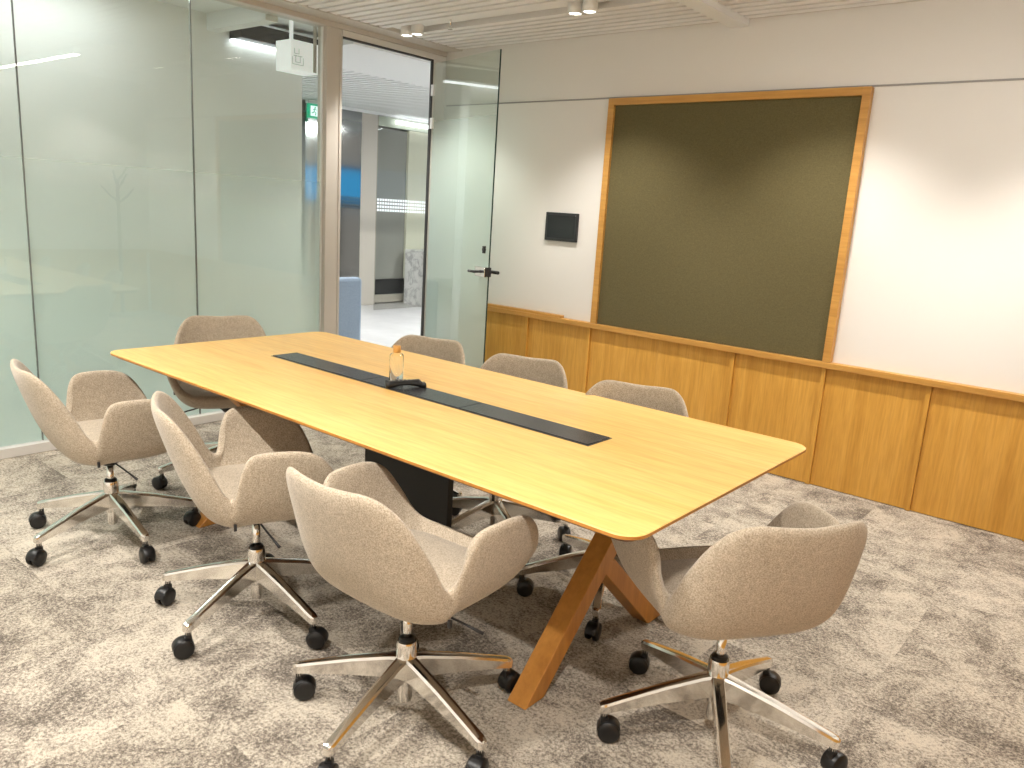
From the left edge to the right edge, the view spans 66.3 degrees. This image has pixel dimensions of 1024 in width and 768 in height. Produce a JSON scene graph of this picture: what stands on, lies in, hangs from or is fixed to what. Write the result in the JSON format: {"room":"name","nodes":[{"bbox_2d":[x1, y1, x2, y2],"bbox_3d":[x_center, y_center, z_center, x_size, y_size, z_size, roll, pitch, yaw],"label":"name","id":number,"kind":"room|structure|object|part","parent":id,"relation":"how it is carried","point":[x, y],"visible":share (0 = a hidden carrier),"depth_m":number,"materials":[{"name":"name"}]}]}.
{"room":"meeting room","nodes":[
{"label":"meeting room","id":0,"kind":"room"},
{"bbox_2d":[0,0,342,458],"bbox_3d":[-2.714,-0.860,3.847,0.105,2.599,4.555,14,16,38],"label":"wall","id":1,"kind":"structure","parent":0,"point":[101,283],"depth_m":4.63,"materials":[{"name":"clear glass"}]},
{"bbox_3d":[-2.835,-0.865,3.700,0.012,2.540,0.969,14,16,38],"label":"glass pane","id":2,"kind":"part","parent":1,"relation":"part of","materials":[{"name":"clear glass"}]},
{"bbox_3d":[-2.225,-0.987,4.419,0.012,2.540,0.919,14,16,38],"label":"glass pane","id":3,"kind":"part","parent":1,"relation":"part of","materials":[{"name":"clear glass"}]},
{"bbox_3d":[-1.632,-1.105,5.119,0.012,2.540,0.919,14,16,38],"label":"glass pane","id":4,"kind":"part","parent":1,"relation":"part of","materials":[{"name":"clear glass"}]},
{"bbox_2d":[230,26,317,50],"bbox_3d":[-1.657,-2.522,5.805,0.156,0.120,0.860,14,16,38],"label":"linear light","id":5,"kind":"object","parent":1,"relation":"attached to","point":[263,37],"visible":0.32,"depth_m":5.58,"materials":[{"name":"black metal"}]},
{"bbox_3d":[-1.294,-1.130,5.525,0.105,2.572,0.126,14,16,38],"label":"post","id":6,"kind":"part","parent":1,"relation":"part of","materials":[{"name":"beige metal"}]},
{"bbox_2d":[215,0,462,56],"bbox_3d":[-2.254,-2.280,3.873,0.285,0.267,5.549,14,16,38],"label":"trim","id":7,"kind":"structure","parent":1,"relation":"attached to","point":[293,11],"depth_m":5.15,"materials":[{"name":"beige"}]},
{"bbox_2d":[342,30,501,367],"bbox_3d":[-0.563,-1.110,5.646,0.950,2.571,0.990,14,16,38],"label":"door","id":8,"kind":"structure","parent":1,"relation":"in","point":[460,179],"depth_m":5.85,"materials":[{"name":"white"}]},
{"bbox_3d":[-0.913,-1.195,5.929,0.035,2.571,0.989,14,16,38],"label":"frame","id":9,"kind":"part","parent":8,"relation":"part of","materials":[{"name":"white"}]},
{"bbox_3d":[-0.273,-0.804,5.584,0.062,0.018,0.075,-5,15,-35],"label":"handle","id":10,"kind":"part","parent":8,"relation":"part of","materials":[{"name":"black metal"}]},
{"bbox_3d":[-0.216,-0.802,5.592,0.040,0.070,0.127,-5,15,-35],"label":"lock plate","id":11,"kind":"part","parent":8,"relation":"part of","materials":[{"name":"silver metal"}]},
{"bbox_2d":[302,99,427,304],"bbox_3d":[-2.357,-2.441,10.710,0.270,2.750,5.400,14,16,38],"label":"wall","id":12,"kind":"structure","parent":0,"point":[379,162],"depth_m":11.06,"materials":[{"name":"beige painted plaster"}]},
{"bbox_3d":[-2.469,-2.365,10.569,0.200,2.610,0.905,14,16,38],"label":"steel panel","id":13,"kind":"part","parent":12,"relation":"part of","materials":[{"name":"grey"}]},
{"bbox_3d":[-1.835,-2.592,11.375,0.190,2.100,0.585,14,16,38],"label":"recess panel","id":14,"kind":"part","parent":12,"relation":"part of","materials":[{"name":"grey"}]},
{"bbox_2d":[396,120,427,128],"bbox_3d":[-1.089,-3.780,11.623,0.038,0.050,1.650,14,16,38],"label":"light strip","id":15,"kind":"object","parent":12,"relation":"attached to","point":[397,121],"visible":0.36,"depth_m":11.20,"materials":[{"name":"white plastic"}]},
{"bbox_2d":[0,301,1023,767],"bbox_3d":[-1.787,-0.496,8.704,14.340,0.100,17.000,14,16,38],"label":"floor","id":16,"kind":"structure","parent":0,"point":[920,662],"depth_m":2.64,"materials":[{"name":"carpet"}]},
{"bbox_2d":[10,359,200,565],"bbox_3d":[-1.673,0.276,3.259,0.694,0.765,0.711,-7,17,-41],"label":"swivel chair","id":17,"kind":"object","parent":16,"relation":"on","point":[106,419],"visible":0.94,"depth_m":3.13,"materials":[{"name":"fabric"}]},
{"bbox_2d":[78,419,102,440],"bbox_3d":[-1.668,0.220,3.276,0.410,0.063,0.460,-7,17,-41],"label":"seat cushion","id":18,"kind":"object","parent":17,"relation":"on","point":[91,427],"depth_m":3.28,"materials":[{"name":"fabric"}]},
{"bbox_3d":[-1.588,0.347,3.190,0.226,0.038,0.016,13,15,35],"label":"height lever","id":19,"kind":"part","parent":17,"relation":"part of","materials":[{"name":"black metal"}]},
{"bbox_2d":[152,315,265,489],"bbox_3d":[-1.456,0.104,3.978,0.706,0.817,0.711,-3,14,-26],"label":"swivel chair","id":20,"kind":"object","parent":16,"relation":"on","point":[196,328],"visible":0.35,"depth_m":4.08,"materials":[{"name":"beige fabric"}]},
{"bbox_2d":[179,382,219,395],"bbox_3d":[-1.437,0.029,3.972,0.460,0.063,0.410,-3,14,-26],"label":"seat cushion","id":21,"kind":"object","parent":20,"relation":"on","point":[191,390],"depth_m":3.81,"materials":[{"name":"fabric"}]},
{"bbox_2d":[151,391,333,659],"bbox_3d":[-0.875,0.425,2.747,0.707,0.791,0.689,-3,14,-26],"label":"swivel chair","id":22,"kind":"object","parent":16,"relation":"on","point":[243,483],"visible":0.79,"depth_m":2.63,"materials":[{"name":"beige fabric"}]},
{"bbox_2d":[209,464,244,498],"bbox_3d":[-0.874,0.363,2.729,0.410,0.063,0.460,-3,14,-26],"label":"seat cushion","id":23,"kind":"object","parent":22,"relation":"on","point":[227,476],"depth_m":2.74,"materials":[{"name":"fabric"}]},
{"bbox_3d":[-0.825,0.492,2.624,0.016,0.038,0.226,-6,16,-38],"label":"height lever","id":24,"kind":"part","parent":22,"relation":"part of","materials":[{"name":"black metal"}]},
{"bbox_2d":[339,277,361,339],"bbox_3d":[-2.100,-0.673,7.485,0.780,0.734,1.060,14,16,38],"label":"lounge sofa","id":25,"kind":"object","parent":16,"relation":"on","point":[349,287],"visible":0.1,"depth_m":7.51,"materials":[{"name":"fabric"}]},
{"bbox_2d":[377,117,424,306],"bbox_3d":[-1.282,-2.343,10.991,0.015,2.530,1.620,14,16,38],"label":"glass screen","id":26,"kind":"object","parent":16,"relation":"on","point":[423,202],"visible":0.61,"depth_m":10.67,"materials":[{"name":"white"}]},
{"bbox_2d":[286,462,538,767],"bbox_3d":[-0.282,0.587,2.185,0.674,0.793,0.722,13,16,36],"label":"swivel chair","id":27,"kind":"object","parent":16,"relation":"on","point":[359,530],"visible":1,"depth_m":2.03,"materials":[{"name":"beige fabric"}]},
{"bbox_2d":[410,529,466,588],"bbox_3d":[-0.277,0.515,2.208,0.460,0.063,0.410,13,16,36],"label":"seat cushion","id":28,"kind":"object","parent":27,"relation":"on","point":[446,549],"depth_m":2.28,"materials":[{"name":"fabric"}]},
{"bbox_3d":[-0.177,0.639,2.140,0.226,0.038,0.016,9,14,25],"label":"height lever","id":29,"kind":"part","parent":27,"relation":"part of","materials":[{"name":"black metal"}]},
{"bbox_2d":[404,249,423,305],"bbox_3d":[-1.094,-1.627,11.911,0.420,0.800,1.070,14,16,38],"label":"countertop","id":30,"kind":"structure","parent":16,"relation":"on","point":[413,278],"depth_m":11.51,"materials":[{"name":"white stone"}]},
{"bbox_2d":[391,334,464,515],"bbox_3d":[-0.536,0.203,3.833,0.675,0.796,0.673,9,14,23],"label":"swivel chair","id":31,"kind":"object","parent":16,"relation":"on","point":[444,349],"visible":0.04,"depth_m":4.00,"materials":[{"name":"beige fabric"}]},
{"bbox_2d":[110,332,805,709],"bbox_3d":[-0.416,0.389,3.163,2.734,0.742,1.161,14,16,38],"label":"conference table","id":32,"kind":"object","parent":16,"relation":"on","point":[609,468],"visible":0.88,"depth_m":2.66,"materials":[{"name":"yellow wood"}]},
{"bbox_3d":[-1.253,0.434,3.633,0.072,0.348,0.464,14,16,38],"label":"leg","id":33,"kind":"part","parent":32,"relation":"part of","materials":[{"name":"brown wood"}]},
{"bbox_3d":[-1.117,0.233,3.742,0.071,0.709,0.776,14,16,38],"label":"leg","id":34,"kind":"part","parent":32,"relation":"part of","materials":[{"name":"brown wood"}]},
{"bbox_2d":[389,345,403,379],"bbox_3d":[-0.475,-0.086,3.226,0.058,0.148,0.058,14,16,38],"label":"bottle","id":35,"kind":"object","parent":32,"relation":"on","point":[396,363],"visible":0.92,"depth_m":3.21,"materials":[{"name":"clear glass"}]},
{"bbox_2d":[385,379,425,387],"bbox_3d":[-0.426,-0.003,3.137,0.160,0.032,0.048,-1,13,-18],"label":"telephone handset","id":36,"kind":"object","parent":32,"relation":"on","point":[412,382],"visible":1,"depth_m":3.12,"materials":[{"name":"black plastic"}]},
{"bbox_3d":[0.283,0.578,2.591,0.072,0.709,0.776,14,16,38],"label":"leg","id":37,"kind":"part","parent":32,"relation":"part of","materials":[{"name":"brown wood"}]},
{"bbox_3d":[0.398,0.729,2.778,0.071,0.348,0.464,14,16,38],"label":"leg","id":38,"kind":"part","parent":32,"relation":"part of","materials":[{"name":"brown wood"}]},
{"bbox_2d":[451,353,570,574],"bbox_3d":[-0.069,0.310,3.482,0.665,0.796,0.698,8,13,21],"label":"swivel chair","id":39,"kind":"object","parent":16,"relation":"on","point":[546,371],"visible":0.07,"depth_m":3.56,"materials":[{"name":"beige fabric"}]},
{"bbox_2d":[516,380,687,640],"bbox_3d":[0.397,0.448,2.996,0.662,0.796,0.720,8,13,21],"label":"swivel chair","id":40,"kind":"object","parent":16,"relation":"on","point":[669,400],"visible":0.12,"depth_m":3.13,"materials":[{"name":"beige fabric"}]},
{"bbox_2d":[597,501,867,767],"bbox_3d":[0.594,0.640,2.236,0.683,0.780,0.688,0,13,-15],"label":"swivel chair","id":41,"kind":"object","parent":16,"relation":"on","point":[790,574],"visible":0.98,"depth_m":2.01,"materials":[{"name":"beige fabric"}]},
{"bbox_2d":[661,558,698,594],"bbox_3d":[0.605,0.583,2.222,0.460,0.063,0.410,0,13,-15],"label":"seat cushion","id":42,"kind":"object","parent":41,"relation":"on","point":[673,570],"depth_m":2.27,"materials":[{"name":"fabric"}]},
{"bbox_2d":[156,0,922,130],"bbox_3d":[-1.615,-3.204,8.101,14.340,0.380,17.000,14,16,38],"label":"ceiling","id":43,"kind":"structure","parent":0,"point":[475,23],"depth_m":5.02,"materials":[{"name":"grey wood"}]},
{"bbox_2d":[276,20,317,75],"bbox_3d":[-1.485,-2.354,5.447,0.192,0.360,0.235,14,16,38],"label":"hanging sign","id":44,"kind":"object","parent":43,"relation":"hanging from","point":[293,56],"visible":0.9,"depth_m":5.40,"materials":[{"name":"white plastic"}]},
{"bbox_2d":[307,100,317,118],"bbox_3d":[-2.394,-3.410,9.772,0.050,0.210,0.360,14,16,38],"label":"exit sign","id":45,"kind":"object","parent":43,"relation":"hanging from","point":[312,106],"visible":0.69,"depth_m":9.67,"materials":[{"name":"green plastic"}]},
{"bbox_3d":[-1.360,-3.471,9.625,2.650,0.050,5.560,14,16,38],"label":"slat panel","id":46,"kind":"part","parent":43,"relation":"part of","materials":[{"name":"white"}]},
{"bbox_2d":[400,25,412,36],"bbox_3d":[-0.711,-2.388,5.303,0.086,0.064,0.086,14,16,38],"label":"ceiling spotlight","id":47,"kind":"object","parent":43,"relation":"attached to","point":[405,30],"visible":0.82,"depth_m":5.27,"materials":[{"name":"white metal"}]},
{"bbox_2d":[411,24,423,35],"bbox_3d":[-0.634,-2.369,5.242,0.086,0.064,0.086,14,16,38],"label":"ceiling spotlight","id":48,"kind":"object","parent":43,"relation":"attached to","point":[416,29],"visible":0.88,"depth_m":5.21,"materials":[{"name":"white metal"}]},
{"bbox_2d":[568,1,582,15],"bbox_3d":[0.360,-2.127,4.439,0.086,0.064,0.086,14,16,38],"label":"ceiling spotlight","id":49,"kind":"object","parent":43,"relation":"attached to","point":[574,8],"visible":0.81,"depth_m":4.41,"materials":[{"name":"white metal"}]},
{"bbox_2d":[582,0,597,13],"bbox_3d":[0.436,-2.109,4.378,0.086,0.064,0.086,14,16,38],"label":"ceiling spotlight","id":50,"kind":"object","parent":43,"relation":"attached to","point":[589,6],"visible":1,"depth_m":4.35,"materials":[{"name":"white metal"}]},
{"bbox_2d":[443,0,1023,393],"bbox_3d":[1.331,-0.995,4.798,4.937,2.950,0.120,14,16,38],"label":"wall","id":51,"kind":"structure","parent":0,"point":[934,283],"depth_m":4.21,"materials":[{"name":"white paint"}]},
{"bbox_2d":[545,212,578,242],"bbox_3d":[0.349,-1.105,5.516,0.278,0.196,0.022,14,16,38],"label":"tablet","id":52,"kind":"object","parent":51,"relation":"attached to","point":[558,226],"visible":1,"depth_m":5.50,"materials":[{"name":"black metal"}]},
{"bbox_2d":[590,86,873,362],"bbox_3d":[1.225,-0.992,4.775,1.634,1.474,0.048,14,16,38],"label":"pinboard","id":53,"kind":"object","parent":51,"relation":"attached to","point":[725,218],"visible":1,"depth_m":4.69,"materials":[{"name":"green fabric"}]},
{"bbox_2d":[446,78,1023,105],"bbox_3d":[1.319,-1.713,4.603,4.779,0.009,0.006,14,16,38],"label":"trim","id":54,"kind":"structure","parent":51,"relation":"attached to","point":[1009,79],"depth_m":4.42,"materials":[{"name":"grey"}]},
{"bbox_2d":[485,303,1023,540],"bbox_3d":[1.341,0.119,4.861,4.375,0.746,0.054,14,16,38],"label":"wainscoting","id":55,"kind":"structure","parent":51,"relation":"attached to","point":[951,451],"depth_m":4.45,"materials":[{"name":"brown wood"}]},
{"bbox_3d":[-0.106,-0.211,6.054,0.523,0.694,0.020,14,16,38],"label":"wood panel","id":56,"kind":"part","parent":55,"relation":"part of","materials":[{"name":"brown wood"}]},
{"bbox_3d":[0.317,-0.109,5.713,0.530,0.694,0.020,14,16,38],"label":"wood panel","id":57,"kind":"part","parent":55,"relation":"part of","materials":[{"name":"brown wood"}]},
{"bbox_3d":[0.742,-0.005,5.370,0.530,0.694,0.020,14,16,38],"label":"wood panel","id":58,"kind":"part","parent":55,"relation":"part of","materials":[{"name":"brown wood"}]},
{"bbox_3d":[1.141,0.092,5.047,0.511,0.694,0.020,14,16,38],"label":"wood panel","id":59,"kind":"part","parent":55,"relation":"part of","materials":[{"name":"brown wood"}]},
{"bbox_3d":[1.362,-0.211,4.788,4.375,0.034,0.054,14,16,38],"label":"cap rail","id":60,"kind":"part","parent":55,"relation":"part of","materials":[{"name":"brown wood"}]},
{"bbox_3d":[1.557,0.193,4.712,0.524,0.694,0.020,14,16,38],"label":"wood panel","id":61,"kind":"part","parent":55,"relation":"part of","materials":[{"name":"brown wood"}]},
{"bbox_3d":[1.976,0.295,4.373,0.521,0.694,0.020,14,16,38],"label":"wood panel","id":62,"kind":"part","parent":55,"relation":"part of","materials":[{"name":"brown wood"}]},
{"bbox_3d":[2.395,0.396,4.035,0.523,0.694,0.020,14,16,38],"label":"wood panel","id":63,"kind":"part","parent":55,"relation":"part of","materials":[{"name":"brown wood"}]}
]}

